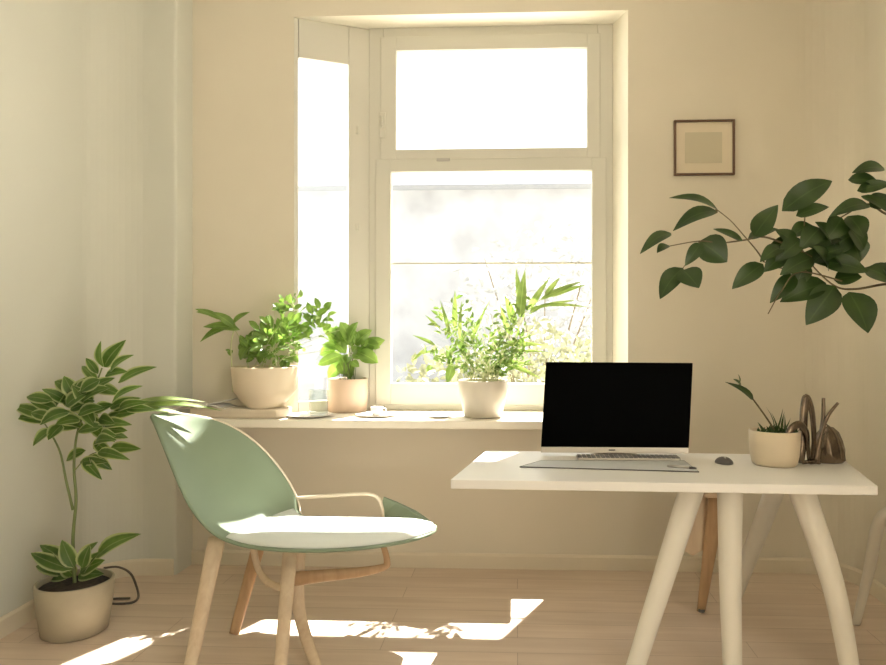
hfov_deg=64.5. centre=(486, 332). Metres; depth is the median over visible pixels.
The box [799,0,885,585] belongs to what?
wall
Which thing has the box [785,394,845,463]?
bronze ornament
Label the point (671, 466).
pen
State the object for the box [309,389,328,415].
tumbler
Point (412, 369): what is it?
shrub
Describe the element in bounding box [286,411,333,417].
saucer
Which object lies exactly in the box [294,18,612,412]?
window
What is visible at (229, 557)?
baseboard
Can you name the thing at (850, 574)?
baseboard
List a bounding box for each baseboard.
[0,558,173,638]
[191,549,799,573]
[800,558,885,604]
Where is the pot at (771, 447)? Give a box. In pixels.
[748,427,800,467]
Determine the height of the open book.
0.048 m
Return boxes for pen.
[667,465,696,468]
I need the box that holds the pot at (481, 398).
[458,378,507,418]
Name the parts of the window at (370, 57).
handle, sash, sash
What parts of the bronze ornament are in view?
rod, rod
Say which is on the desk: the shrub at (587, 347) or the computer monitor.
the computer monitor
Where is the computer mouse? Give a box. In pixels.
[715,456,732,464]
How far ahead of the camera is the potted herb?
3.88 m
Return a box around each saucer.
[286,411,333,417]
[355,411,397,417]
[427,413,452,417]
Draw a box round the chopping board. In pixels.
[190,406,291,417]
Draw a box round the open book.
[173,398,237,408]
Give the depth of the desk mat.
2.82 m
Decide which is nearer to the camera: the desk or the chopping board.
the desk
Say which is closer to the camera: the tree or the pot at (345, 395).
the pot at (345, 395)
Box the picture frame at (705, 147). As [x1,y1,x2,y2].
[674,119,734,175]
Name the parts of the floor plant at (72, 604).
stem, pot, stem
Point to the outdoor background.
(436, 223)
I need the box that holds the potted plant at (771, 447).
[726,375,800,467]
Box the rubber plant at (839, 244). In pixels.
[640,160,885,332]
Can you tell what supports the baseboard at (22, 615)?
attached to the wall at (96, 96)
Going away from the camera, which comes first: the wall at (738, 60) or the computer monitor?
the computer monitor
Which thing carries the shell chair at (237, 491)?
on the floor
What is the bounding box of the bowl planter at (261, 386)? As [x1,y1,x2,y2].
[196,289,338,408]
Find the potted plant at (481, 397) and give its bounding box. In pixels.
[411,269,585,418]
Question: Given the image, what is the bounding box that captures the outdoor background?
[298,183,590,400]
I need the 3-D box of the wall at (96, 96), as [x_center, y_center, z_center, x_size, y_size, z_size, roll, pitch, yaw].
[-2.034,-0.245,1.190,0.573,3.450,5.401,0,0,3]
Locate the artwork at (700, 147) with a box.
[685,132,721,162]
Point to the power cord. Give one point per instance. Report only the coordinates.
(107, 567)
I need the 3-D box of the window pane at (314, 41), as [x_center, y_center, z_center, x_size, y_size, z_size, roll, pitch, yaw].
[-0.883,-0.649,3.962,0.447,2.183,0.050,0,0,-22]
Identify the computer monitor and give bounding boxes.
[541,362,692,454]
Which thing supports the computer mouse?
on the desk
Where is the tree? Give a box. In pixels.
[443,218,590,382]
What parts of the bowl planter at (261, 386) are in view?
pot, stem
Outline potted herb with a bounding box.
[318,322,384,412]
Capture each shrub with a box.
[396,346,508,382]
[463,316,577,382]
[536,328,590,382]
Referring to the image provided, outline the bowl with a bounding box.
[810,426,845,463]
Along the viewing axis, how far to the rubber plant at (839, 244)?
2.58 m
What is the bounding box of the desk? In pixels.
[451,451,877,664]
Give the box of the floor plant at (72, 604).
[16,340,220,642]
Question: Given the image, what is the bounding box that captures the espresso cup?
[371,406,386,414]
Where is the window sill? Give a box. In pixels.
[214,409,542,428]
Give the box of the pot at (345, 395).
[327,377,367,412]
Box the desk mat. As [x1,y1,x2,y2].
[520,460,698,471]
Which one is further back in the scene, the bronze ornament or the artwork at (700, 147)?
the artwork at (700, 147)
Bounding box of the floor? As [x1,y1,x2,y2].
[0,565,885,664]
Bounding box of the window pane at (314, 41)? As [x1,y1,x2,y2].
[294,18,368,412]
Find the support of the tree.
on the ground
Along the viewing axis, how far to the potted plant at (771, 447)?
2.79 m
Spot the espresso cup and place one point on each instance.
(376, 410)
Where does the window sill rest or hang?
attached to the wall at (738, 60)
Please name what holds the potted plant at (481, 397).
on the window sill
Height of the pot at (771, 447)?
0.142 m
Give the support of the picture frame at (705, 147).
attached to the wall at (738, 60)
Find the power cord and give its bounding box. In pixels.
[103,566,139,604]
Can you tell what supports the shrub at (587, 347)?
on the ground
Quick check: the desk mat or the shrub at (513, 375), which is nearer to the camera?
the desk mat
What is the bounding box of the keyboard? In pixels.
[576,454,680,459]
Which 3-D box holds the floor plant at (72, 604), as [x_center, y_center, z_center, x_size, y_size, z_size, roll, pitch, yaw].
[-1.636,0.656,3.000,0.884,1.248,0.313,0,0,3]
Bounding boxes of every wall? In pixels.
[0,0,192,616]
[193,0,798,557]
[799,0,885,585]
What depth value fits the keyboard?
2.96 m
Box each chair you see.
[150,412,436,664]
[852,507,885,625]
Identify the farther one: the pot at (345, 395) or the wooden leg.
the pot at (345, 395)
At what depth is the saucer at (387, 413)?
3.72 m
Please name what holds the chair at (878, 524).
on the floor
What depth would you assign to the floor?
3.10 m
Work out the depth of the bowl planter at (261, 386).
3.62 m

